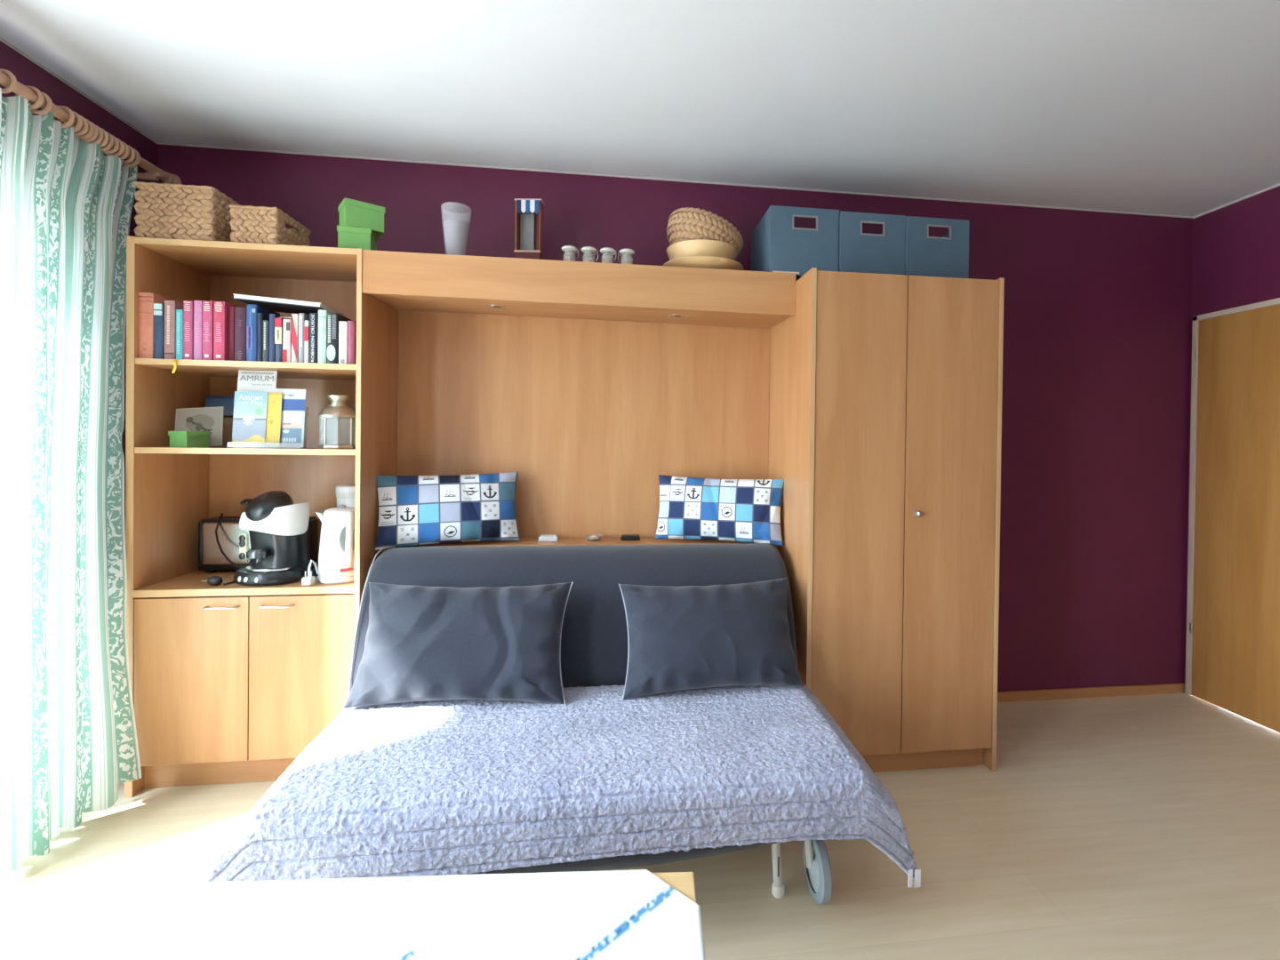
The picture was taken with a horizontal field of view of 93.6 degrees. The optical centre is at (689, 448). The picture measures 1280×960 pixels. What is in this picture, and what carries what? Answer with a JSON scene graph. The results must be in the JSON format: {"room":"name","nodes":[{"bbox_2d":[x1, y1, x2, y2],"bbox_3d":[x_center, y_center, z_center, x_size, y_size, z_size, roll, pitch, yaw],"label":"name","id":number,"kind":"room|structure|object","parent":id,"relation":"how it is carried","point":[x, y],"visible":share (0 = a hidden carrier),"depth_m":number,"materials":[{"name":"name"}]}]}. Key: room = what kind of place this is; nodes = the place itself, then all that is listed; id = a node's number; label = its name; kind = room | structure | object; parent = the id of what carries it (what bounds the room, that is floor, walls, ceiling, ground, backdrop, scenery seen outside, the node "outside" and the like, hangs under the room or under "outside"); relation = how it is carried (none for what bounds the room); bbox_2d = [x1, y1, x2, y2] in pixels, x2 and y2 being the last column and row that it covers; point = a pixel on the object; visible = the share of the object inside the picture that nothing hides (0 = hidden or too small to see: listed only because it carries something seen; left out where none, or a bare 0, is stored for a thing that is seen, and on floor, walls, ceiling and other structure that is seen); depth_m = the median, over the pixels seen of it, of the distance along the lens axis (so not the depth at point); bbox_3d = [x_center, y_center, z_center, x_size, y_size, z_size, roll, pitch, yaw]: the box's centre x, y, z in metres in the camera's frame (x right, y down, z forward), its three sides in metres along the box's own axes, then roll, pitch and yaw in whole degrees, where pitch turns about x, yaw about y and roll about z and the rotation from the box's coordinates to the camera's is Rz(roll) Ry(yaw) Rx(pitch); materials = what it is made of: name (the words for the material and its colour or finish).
{"room":"bedroom","nodes":[
{"label":"bedroom","id":0,"kind":"room"},
{"bbox_2d":[0,40,157,530],"bbox_3d":[-1.996,0.006,-0.197,0.280,2.500,5.400,1,1,-8],"label":"wall","id":1,"kind":"structure","parent":0,"point":[26,72],"depth_m":2.14,"materials":[{"name":"paint"}]},
{"bbox_2d":[0,37,157,143],"bbox_3d":[-1.852,-1.240,-0.093,0.006,0.007,5.194,1,1,-8],"label":"trim","id":2,"kind":"structure","parent":1,"relation":"attached to","point":[1,38],"depth_m":2.09,"materials":[{"name":"grey paint"}]},
{"bbox_2d":[0,68,181,183],"bbox_3d":[-1.898,-1.046,0.774,0.153,0.090,3.344,1,1,-8],"label":"curtain rod","id":3,"kind":"object","parent":1,"relation":"attached to","point":[85,130],"visible":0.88,"depth_m":1.98,"materials":[{"name":"brown wood"}]},
{"bbox_2d":[0,88,141,879],"bbox_3d":[-1.966,0.086,1.920,0.192,2.268,0.649,1,1,-8],"label":"curtain","id":4,"kind":"object","parent":3,"relation":"hanging from","point":[68,739],"visible":1,"depth_m":1.90,"materials":[{"name":"fabric"}]},
{"bbox_2d":[0,0,1279,216],"bbox_3d":[0.532,-1.276,0.234,5.377,0.120,5.600,1,1,-8],"label":"ceiling","id":5,"kind":"structure","parent":0,"point":[1154,107],"depth_m":2.04,"materials":[{"name":"paint"}]},
{"bbox_2d":[0,692,1279,959],"bbox_3d":[0.499,1.343,0.257,5.377,0.120,5.600,1,1,-8],"label":"floor","id":6,"kind":"structure","parent":0,"point":[1132,827],"depth_m":1.84,"materials":[{"name":"laminate"}]},
{"bbox_2d":[124,235,398,798],"bbox_3d":[-1.628,0.246,2.354,0.776,1.984,0.441,1,1,-8],"label":"bookcase","id":7,"kind":"object","parent":6,"relation":"on","point":[232,683],"depth_m":2.21,"materials":[{"name":"brown wood"}]},
{"bbox_2d":[153,303,164,359],"bbox_3d":[-1.903,-0.421,2.205,0.029,0.200,0.141,1,1,-8],"label":"book","id":8,"kind":"object","parent":7,"relation":"on","point":[158,308],"visible":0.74,"depth_m":2.14,"materials":[{"name":"paper"}]},
{"bbox_2d":[137,292,183,358],"bbox_3d":[-1.948,-0.439,2.234,0.049,0.235,0.211,1,1,-8],"label":"book","id":9,"kind":"object","parent":7,"relation":"on","point":[146,300],"visible":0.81,"depth_m":2.13,"materials":[{"name":"paper"}]},
{"bbox_2d":[164,300,183,359],"bbox_3d":[-1.868,-0.426,2.215,0.034,0.210,0.151,1,1,-8],"label":"book","id":10,"kind":"object","parent":7,"relation":"on","point":[171,307],"visible":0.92,"depth_m":2.14,"materials":[{"name":"paper"}]},
{"bbox_2d":[171,309,183,373],"bbox_3d":[-1.834,-0.385,2.196,0.022,0.230,0.140,1,1,-8],"label":"book","id":11,"kind":"object","parent":7,"relation":"on","point":[179,312],"visible":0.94,"depth_m":2.15,"materials":[{"name":"paper"}]},
{"bbox_2d":[133,181,239,241],"bbox_3d":[-1.857,-0.844,2.285,0.262,0.204,0.313,1,1,-8],"label":"seagrass basket","id":12,"kind":"object","parent":7,"relation":"on","point":[168,211],"visible":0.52,"depth_m":2.14,"materials":[{"name":"beige wicker"}]},
{"bbox_2d":[183,300,193,359],"bbox_3d":[-1.810,-0.426,2.233,0.030,0.212,0.171,1,1,-8],"label":"book","id":13,"kind":"object","parent":7,"relation":"on","point":[188,305],"visible":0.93,"depth_m":2.15,"materials":[{"name":"paper"}]},
{"bbox_2d":[168,431,210,447],"bbox_3d":[-1.848,-0.035,2.218,0.084,0.060,0.088,1,1,11],"label":"gift box","id":14,"kind":"object","parent":7,"relation":"on","point":[182,439],"visible":0.98,"depth_m":2.18,"materials":[{"name":"green cardboard"}]},
{"bbox_2d":[193,300,202,359],"bbox_3d":[-1.778,-0.427,2.237,0.026,0.214,0.171,1,1,-8],"label":"book","id":15,"kind":"object","parent":7,"relation":"on","point":[197,304],"visible":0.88,"depth_m":2.15,"materials":[{"name":"paper"}]},
{"bbox_2d":[174,406,223,446],"bbox_3d":[-1.874,-0.083,2.294,0.170,0.165,0.044,1,1,-13],"label":"picture","id":16,"kind":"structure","parent":7,"relation":"on","point":[211,420],"depth_m":2.30,"materials":[{"name":"paper"}]},
{"bbox_2d":[202,300,214,359],"bbox_3d":[-1.747,-0.426,2.242,0.031,0.214,0.171,1,1,-8],"label":"book","id":17,"kind":"object","parent":7,"relation":"on","point":[207,306],"visible":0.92,"depth_m":2.16,"materials":[{"name":"paper"}]},
{"bbox_2d":[204,395,234,447],"bbox_3d":[-1.839,-0.113,2.457,0.280,0.211,0.049,1,1,-8],"label":"print","id":18,"kind":"object","parent":7,"relation":"on","point":[228,402],"visible":0.23,"depth_m":2.45,"materials":[{"name":"paper"}]},
{"bbox_2d":[213,301,236,360],"bbox_3d":[-1.709,-0.426,2.247,0.036,0.214,0.171,1,1,-8],"label":"book","id":19,"kind":"object","parent":7,"relation":"on","point":[220,308],"visible":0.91,"depth_m":2.16,"materials":[{"name":"paper"}]},
{"bbox_2d":[227,305,234,360],"bbox_3d":[-1.687,-0.420,2.261,0.029,0.202,0.150,1,1,-8],"label":"book","id":20,"kind":"object","parent":7,"relation":"on","point":[230,309],"visible":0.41,"depth_m":2.19,"materials":[{"name":"paper"}]},
{"bbox_2d":[234,306,246,360],"bbox_3d":[-1.647,-0.418,2.257,0.037,0.199,0.151,1,1,-8],"label":"book","id":21,"kind":"object","parent":7,"relation":"on","point":[240,313],"visible":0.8,"depth_m":2.18,"materials":[{"name":"paper"}]},
{"bbox_2d":[136,565,354,590],"bbox_3d":[-1.629,0.515,2.370,0.734,0.026,0.403,1,1,-8],"label":"countertop","id":22,"kind":"structure","parent":7,"relation":"on","point":[191,580],"depth_m":2.23,"materials":[{"name":"brown wood"}]},
{"bbox_2d":[201,490,310,585],"bbox_3d":[-1.693,0.330,2.304,0.453,0.343,0.258,1,1,6],"label":"coffee machine","id":23,"kind":"object","parent":7,"relation":"on","point":[279,553],"visible":1,"depth_m":2.25,"materials":[{"name":"black plastic"}]},
{"bbox_2d":[245,566,291,571],"bbox_3d":[-1.596,0.452,2.277,0.172,0.009,0.111,1,1,6],"label":"drip tray","id":24,"kind":"object","parent":23,"relation":"on","point":[249,568],"depth_m":2.25,"materials":[{"name":"silver metal"}]},
{"bbox_2d":[198,516,318,573],"bbox_3d":[-1.774,0.391,2.469,0.416,0.218,0.120,1,1,-7],"label":"toaster","id":25,"kind":"object","parent":7,"relation":"on","point":[211,559],"visible":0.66,"depth_m":2.40,"materials":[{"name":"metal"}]},
{"bbox_2d":[246,304,279,361],"bbox_3d":[-1.602,-0.421,2.256,0.034,0.208,0.161,1,1,-8],"label":"book","id":26,"kind":"object","parent":7,"relation":"on","point":[252,310],"visible":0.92,"depth_m":2.18,"materials":[{"name":"paper"}]},
{"bbox_2d":[256,312,269,361],"bbox_3d":[-1.572,-0.406,2.241,0.016,0.178,0.120,1,1,-8],"label":"book","id":27,"kind":"object","parent":7,"relation":"on","point":[261,317],"visible":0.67,"depth_m":2.18,"materials":[{"name":"paper"}]},
{"bbox_2d":[262,320,269,361],"bbox_3d":[-1.553,-0.393,2.243,0.018,0.152,0.121,1,1,-8],"label":"book","id":28,"kind":"object","parent":7,"relation":"on","point":[266,324],"visible":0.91,"depth_m":2.19,"materials":[{"name":"paper"}]},
{"bbox_2d":[227,407,309,448],"bbox_3d":[-1.562,-0.081,2.230,0.247,0.157,0.064,1,1,-8],"label":"stand","id":29,"kind":"object","parent":7,"relation":"on","point":[230,444],"visible":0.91,"depth_m":2.20,"materials":[{"name":"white plastic"}]},
{"bbox_2d":[232,391,268,442],"bbox_3d":[-1.627,-0.110,2.221,0.112,0.205,0.021,1,1,-8],"label":"leaflet","id":30,"kind":"object","parent":29,"relation":"on","point":[250,408],"visible":1,"depth_m":2.22,"materials":[{"name":"paper"}]},
{"bbox_2d":[237,369,277,391],"bbox_3d":[-1.621,-0.151,2.243,0.133,0.287,0.028,1,1,-8],"label":"leaflet","id":31,"kind":"object","parent":29,"relation":"on","point":[248,380],"visible":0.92,"depth_m":2.25,"materials":[{"name":"paper"}]},
{"bbox_2d":[265,392,282,442],"bbox_3d":[-1.548,-0.108,2.235,0.049,0.203,0.021,1,1,-8],"label":"leaflet","id":32,"kind":"object","parent":29,"relation":"on","point":[274,413],"visible":0.95,"depth_m":2.23,"materials":[{"name":"paper"}]},
{"bbox_2d":[261,388,306,447],"bbox_3d":[-1.523,-0.116,2.246,0.155,0.219,0.022,1,1,-8],"label":"leaflet","id":33,"kind":"object","parent":29,"relation":"on","point":[293,404],"visible":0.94,"depth_m":2.25,"materials":[{"name":"paper"}]},
{"bbox_2d":[228,204,311,246],"bbox_3d":[-1.592,-0.811,2.289,0.167,0.144,0.248,1,1,-7],"label":"seagrass basket","id":34,"kind":"object","parent":7,"relation":"on","point":[248,223],"visible":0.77,"depth_m":2.17,"materials":[{"name":"beige wicker"}]},
{"bbox_2d":[269,313,279,361],"bbox_3d":[-1.532,-0.405,2.252,0.019,0.177,0.130,1,1,-8],"label":"book","id":35,"kind":"object","parent":7,"relation":"on","point":[272,346],"visible":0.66,"depth_m":2.19,"materials":[{"name":"paper"}]},
{"bbox_2d":[274,317,283,361],"bbox_3d":[-1.508,-0.398,2.249,0.022,0.164,0.121,1,1,-8],"label":"book","id":36,"kind":"object","parent":7,"relation":"on","point":[278,322],"visible":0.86,"depth_m":2.19,"materials":[{"name":"paper"}]},
{"bbox_2d":[282,319,291,362],"bbox_3d":[-1.481,-0.396,2.253,0.026,0.159,0.121,1,1,-8],"label":"book","id":37,"kind":"object","parent":7,"relation":"on","point":[287,323],"visible":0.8,"depth_m":2.19,"materials":[{"name":"paper"}]},
{"bbox_2d":[279,315,291,319],"bbox_3d":[-1.495,-0.488,2.286,0.070,0.009,0.130,1,1,-8],"label":"book","id":38,"kind":"object","parent":37,"relation":"on","point":[280,316],"visible":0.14,"depth_m":2.22,"materials":[{"name":"white paper"}]},
{"bbox_2d":[291,313,298,362],"bbox_3d":[-1.455,-0.406,2.261,0.021,0.180,0.131,1,1,-8],"label":"book","id":39,"kind":"object","parent":7,"relation":"on","point":[294,316],"visible":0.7,"depth_m":2.20,"materials":[{"name":"paper"}]},
{"bbox_2d":[298,313,310,362],"bbox_3d":[-1.433,-0.407,2.264,0.018,0.182,0.131,1,1,-8],"label":"book","id":40,"kind":"object","parent":7,"relation":"on","point":[302,317],"visible":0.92,"depth_m":2.20,"materials":[{"name":"paper"}]},
{"bbox_2d":[304,320,309,362],"bbox_3d":[-1.415,-0.394,2.262,0.014,0.157,0.121,1,1,-8],"label":"book","id":41,"kind":"object","parent":7,"relation":"on","point":[307,323],"visible":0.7,"depth_m":2.20,"materials":[{"name":"paper"}]},
{"bbox_2d":[309,312,318,363],"bbox_3d":[-1.394,-0.408,2.280,0.025,0.185,0.152,1,1,-8],"label":"book","id":42,"kind":"object","parent":7,"relation":"on","point":[314,317],"visible":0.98,"depth_m":2.21,"materials":[{"name":"paper"}]},
{"bbox_2d":[317,309,331,363],"bbox_3d":[-1.365,-0.414,2.289,0.028,0.198,0.161,1,1,-8],"label":"book","id":43,"kind":"object","parent":7,"relation":"on","point":[322,358],"visible":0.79,"depth_m":2.21,"materials":[{"name":"paper"}]},
{"bbox_2d":[232,293,343,315],"bbox_3d":[-1.517,-0.542,2.288,0.296,0.038,0.200,1,1,-8],"label":"book","id":44,"kind":"object","parent":43,"relation":"on","point":[273,304],"visible":0.79,"depth_m":2.21,"materials":[{"name":"white paper"}]},
{"bbox_2d":[301,504,354,585],"bbox_3d":[-1.347,0.361,2.311,0.178,0.290,0.190,1,1,-2],"label":"kettle","id":45,"kind":"object","parent":7,"relation":"on","point":[336,556],"visible":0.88,"depth_m":2.25,"materials":[{"name":"white plastic"}]},
{"bbox_2d":[317,394,355,448],"bbox_3d":[-1.352,-0.103,2.312,0.136,0.207,0.136,1,1,-8],"label":"lantern","id":46,"kind":"object","parent":7,"relation":"on","point":[338,409],"visible":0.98,"depth_m":2.28,"materials":[{"name":"silver metal"}]},
{"bbox_2d":[326,312,351,363],"bbox_3d":[-1.328,-0.408,2.279,0.037,0.188,0.131,1,1,-8],"label":"book","id":47,"kind":"object","parent":7,"relation":"on","point":[333,319],"visible":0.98,"depth_m":2.21,"materials":[{"name":"paper"}]},
{"bbox_2d":[338,320,347,364],"bbox_3d":[-1.291,-0.394,2.279,0.028,0.159,0.121,1,1,-8],"label":"book","id":48,"kind":"object","parent":7,"relation":"on","point":[342,325],"visible":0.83,"depth_m":2.22,"materials":[{"name":"paper"}]},
{"bbox_2d":[335,484,355,507],"bbox_3d":[-1.397,0.327,2.507,0.142,0.354,0.142,1,1,-8],"label":"canister","id":49,"kind":"object","parent":7,"relation":"on","point":[345,493],"visible":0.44,"depth_m":2.44,"materials":[{"name":"plastic"}]},
{"bbox_2d":[347,320,356,364],"bbox_3d":[-1.263,-0.395,2.283,0.023,0.162,0.120,1,1,-8],"label":"book","id":50,"kind":"object","parent":7,"relation":"on","point":[351,324],"visible":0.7,"depth_m":2.23,"materials":[{"name":"paper"}]},
{"bbox_2d":[352,408,355,444],"bbox_3d":[-1.358,-0.089,2.551,0.140,0.173,0.035,1,1,-8],"label":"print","id":51,"kind":"object","parent":7,"relation":"on","point":[354,420],"visible":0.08,"depth_m":2.54,"materials":[{"name":"paper"}]},
{"bbox_2d":[336,224,377,250],"bbox_3d":[-1.276,-0.789,2.310,0.116,0.095,0.110,1,1,-17],"label":"gift box","id":52,"kind":"object","parent":7,"relation":"on","point":[354,237],"visible":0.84,"depth_m":2.26,"materials":[{"name":"green cardboard"}]},
{"bbox_2d":[337,197,385,238],"bbox_3d":[-1.264,-0.886,2.315,0.139,0.097,0.115,0,1,-41],"label":"gift box","id":53,"kind":"object","parent":52,"relation":"on","point":[353,212],"visible":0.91,"depth_m":2.27,"materials":[{"name":"green cardboard"}]},
{"bbox_2d":[362,249,799,553],"bbox_3d":[-0.417,0.259,2.535,1.671,1.986,0.408,1,1,-8],"label":"wall unit","id":54,"kind":"object","parent":6,"relation":"on","point":[589,382],"depth_m":2.67,"materials":[{"name":"brown wood"}]},
{"bbox_2d":[374,472,520,550],"bbox_3d":[-0.984,0.247,2.472,0.559,0.300,0.144,0,1,-25],"label":"cushion","id":55,"kind":"object","parent":54,"relation":"on","point":[414,510],"visible":1,"depth_m":2.42,"materials":[{"name":"fabric"}]},
{"bbox_2d":[443,219,469,255],"bbox_3d":[-0.918,-0.839,2.363,0.114,0.221,0.114,1,1,-8],"label":"glass vase","id":56,"kind":"object","parent":54,"relation":"on","point":[456,231],"visible":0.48,"depth_m":2.33,"materials":[{"name":"grey"}]},
{"bbox_2d":[487,304,508,310],"bbox_3d":[-0.785,-0.584,2.462,0.088,0.006,0.088,1,1,-8],"label":"recessed light","id":57,"kind":"object","parent":54,"relation":"attached to","point":[489,307],"depth_m":2.46,"materials":[{"name":"silver metal"}]},
{"bbox_2d":[514,198,544,259],"bbox_3d":[-0.666,-0.880,2.501,0.111,0.307,0.058,1,1,0],"label":"ornament","id":58,"kind":"object","parent":54,"relation":"on","point":[529,212],"visible":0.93,"depth_m":2.50,"materials":[{"name":"brown wood"}]},
{"bbox_2d":[538,534,558,541],"bbox_3d":[-0.615,0.388,2.624,0.080,0.024,0.050,1,1,-8],"label":"box","id":59,"kind":"object","parent":54,"relation":"on","point":[543,537],"visible":1,"depth_m":2.60,"materials":[{"name":"plastic"}]},
{"bbox_2d":[561,245,578,261],"bbox_3d":[-0.472,-0.761,2.369,0.062,0.076,0.061,0,1,-40],"label":"jar","id":60,"kind":"object","parent":54,"relation":"on","point":[566,248],"visible":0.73,"depth_m":2.35,"materials":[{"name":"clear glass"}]},
{"bbox_2d":[581,246,598,262],"bbox_3d":[-0.398,-0.760,2.379,0.061,0.076,0.062,1,1,38],"label":"jar","id":61,"kind":"object","parent":54,"relation":"on","point":[586,249],"visible":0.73,"depth_m":2.36,"materials":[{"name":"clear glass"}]},
{"bbox_2d":[584,534,602,541],"bbox_3d":[-0.420,0.392,2.645,0.080,0.022,0.080,1,1,-8],"label":"glass dish","id":62,"kind":"object","parent":54,"relation":"on","point":[590,537],"visible":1,"depth_m":2.62,"materials":[{"name":"glass"}]},
{"bbox_2d":[600,247,615,263],"bbox_3d":[-0.325,-0.759,2.389,0.061,0.076,0.062,0,1,-29],"label":"jar","id":63,"kind":"object","parent":54,"relation":"on","point":[608,251],"visible":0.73,"depth_m":2.37,"materials":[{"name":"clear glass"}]},
{"bbox_2d":[617,248,634,263],"bbox_3d":[-0.249,-0.759,2.399,0.062,0.076,0.061,0,1,-30],"label":"jar","id":64,"kind":"object","parent":54,"relation":"on","point":[626,252],"visible":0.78,"depth_m":2.38,"materials":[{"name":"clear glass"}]},
{"bbox_2d":[620,534,639,540],"bbox_3d":[-0.262,0.393,2.667,0.084,0.022,0.044,1,1,-8],"label":"case","id":65,"kind":"object","parent":54,"relation":"on","point":[624,537],"visible":1,"depth_m":2.65,"materials":[{"name":"black plastic"}]},
{"bbox_2d":[667,314,687,319],"bbox_3d":[-0.047,-0.568,2.563,0.088,0.006,0.088,1,1,-8],"label":"recessed light","id":66,"kind":"object","parent":54,"relation":"attached to","point":[675,316],"depth_m":2.57,"materials":[{"name":"silver metal"}]},
{"bbox_2d":[663,256,743,270],"bbox_3d":[0.057,-0.744,2.552,0.348,0.050,0.348,1,1,-8],"label":"wooden plate","id":67,"kind":"object","parent":54,"relation":"on","point":[689,261],"visible":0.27,"depth_m":2.42,"materials":[{"name":"brown wood"}]},
{"bbox_2d":[666,239,735,260],"bbox_3d":[0.053,-0.789,2.551,0.300,0.106,0.300,1,1,-8],"label":"wooden bowl","id":68,"kind":"object","parent":67,"relation":"on","point":[698,247],"visible":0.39,"depth_m":2.43,"materials":[{"name":"brown wood"}]},
{"bbox_2d":[666,207,743,259],"bbox_3d":[0.067,-0.883,2.561,0.325,0.222,0.337,1,1,-8],"label":"wicker bowl","id":69,"kind":"object","parent":68,"relation":"in","point":[684,224],"visible":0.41,"depth_m":2.42,"materials":[{"name":"beige wicker"}]},
{"bbox_2d":[655,474,783,545],"bbox_3d":[0.130,0.263,2.617,0.562,0.286,0.139,1,1,12],"label":"cushion","id":70,"kind":"object","parent":54,"relation":"on","point":[742,510],"visible":1,"depth_m":2.57,"materials":[{"name":"fabric"}]},
{"bbox_2d":[750,205,839,281],"bbox_3d":[0.450,-0.845,2.619,0.288,0.285,0.342,1,1,-8],"label":"storage box","id":71,"kind":"object","parent":54,"relation":"on","point":[776,244],"visible":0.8,"depth_m":2.45,"materials":[{"name":"blue cardboard"}]},
{"bbox_2d":[347,543,831,903],"bbox_3d":[-0.359,0.825,2.015,1.606,0.865,1.050,1,1,-8],"label":"bed","id":72,"kind":"object","parent":6,"relation":"on","point":[595,639],"visible":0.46,"depth_m":2.22,"materials":[{"name":"grey fabric"}]},
{"bbox_2d":[206,684,921,887],"bbox_3d":[-0.297,0.983,1.773,1.744,0.310,0.682,1,1,-8],"label":"blanket","id":73,"kind":"object","parent":72,"relation":"on","point":[449,787],"visible":0.93,"depth_m":1.53,"materials":[{"name":"blue fabric"}]},
{"bbox_2d":[343,581,573,708],"bbox_3d":[-0.750,0.644,2.006,0.692,0.366,0.246,1,1,-4],"label":"pillow","id":74,"kind":"object","parent":73,"relation":"on","point":[422,643],"visible":1,"depth_m":1.94,"materials":[{"name":"fabric"}]},
{"bbox_2d":[618,577,803,700],"bbox_3d":[0.076,0.658,2.122,0.637,0.350,0.234,1,1,-12],"label":"pillow","id":75,"kind":"object","parent":73,"relation":"on","point":[685,637],"visible":1,"depth_m":2.05,"materials":[{"name":"fabric"}]},
{"bbox_2d":[652,872,695,903],"bbox_3d":[-0.474,1.041,0.806,1.000,0.450,0.660,1,1,-3],"label":"coffee table","id":76,"kind":"object","parent":6,"relation":"on","point":[682,882],"visible":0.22,"depth_m":1.14,"materials":[{"name":"brown wood"}]},
{"bbox_2d":[64,869,705,959],"bbox_3d":[-0.474,1.046,0.806,1.056,0.467,0.720,1,1,-3],"label":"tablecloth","id":77,"kind":"object","parent":76,"relation":"on","point":[631,914],"visible":1,"depth_m":1.03,"materials":[{"name":"white fabric"}]},
{"bbox_2d":[768,267,1004,772],"bbox_3d":[0.797,0.294,2.594,0.782,1.944,0.621,1,1,-8],"label":"wardrobe","id":78,"kind":"object","parent":6,"relation":"on","point":[885,390],"visible":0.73,"depth_m":2.31,"materials":[{"name":"brown wood"}]},
{"bbox_2d":[838,211,905,274],"bbox_3d":[0.739,-0.822,2.648,0.283,0.309,0.342,1,1,-8],"label":"storage box","id":79,"kind":"object","parent":78,"relation":"on","point":[859,252],"visible":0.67,"depth_m":2.48,"materials":[{"name":"blue cardboard"}]},
{"bbox_2d":[904,216,969,278],"bbox_3d":[1.020,-0.815,2.677,0.277,0.303,0.342,1,1,-8],"label":"storage box","id":80,"kind":"object","parent":78,"relation":"on","point":[947,255],"visible":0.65,"depth_m":2.51,"materials":[{"name":"blue cardboard"}]},
{"bbox_2d":[156,144,1192,691],"bbox_3d":[0.151,0.005,2.921,5.377,2.500,0.200,1,1,-8],"label":"wall","id":81,"kind":"structure","parent":0,"point":[1096,348],"depth_m":3.05,"materials":[{"name":"paint"}]},
{"bbox_2d":[155,142,1192,218],"bbox_3d":[0.220,-1.240,2.813,4.897,0.007,0.006,1,1,-8],"label":"trim","id":82,"kind":"structure","parent":81,"relation":"attached to","point":[159,143],"depth_m":2.75,"materials":[{"name":"grey paint"}]},
{"bbox_2d":[997,682,1185,702],"bbox_3d":[1.876,1.252,3.061,1.485,0.048,0.014,1,1,-8],"label":"baseboard","id":83,"kind":"structure","parent":81,"relation":"attached to","point":[1164,688],"depth_m":3.08,"materials":[{"name":"brown wood"}]},
{"bbox_2d":[1184,185,1279,683],"bbox_3d":[3.094,0.063,0.496,0.200,2.500,5.400,1,1,-8],"label":"wall","id":84,"kind":"structure","parent":0,"point":[1236,254],"depth_m":2.94,"materials":[{"name":"paint"}]},
{"bbox_2d":[1184,297,1279,732],"bbox_3d":[2.708,0.302,2.681,0.169,1.975,0.928,1,1,-8],"label":"door","id":85,"kind":"structure","parent":84,"relation":"in","point":[1233,644],"depth_m":2.91,"materials":[{"name":"wood"}]},
{"bbox_2d":[1192,183,1279,218],"bbox_3d":[2.993,-1.184,0.567,0.008,0.010,5.194,1,1,-8],"label":"trim","id":86,"kind":"structure","parent":84,"relation":"attached to","point":[1276,185],"depth_m":2.92,"materials":[{"name":"grey paint"}]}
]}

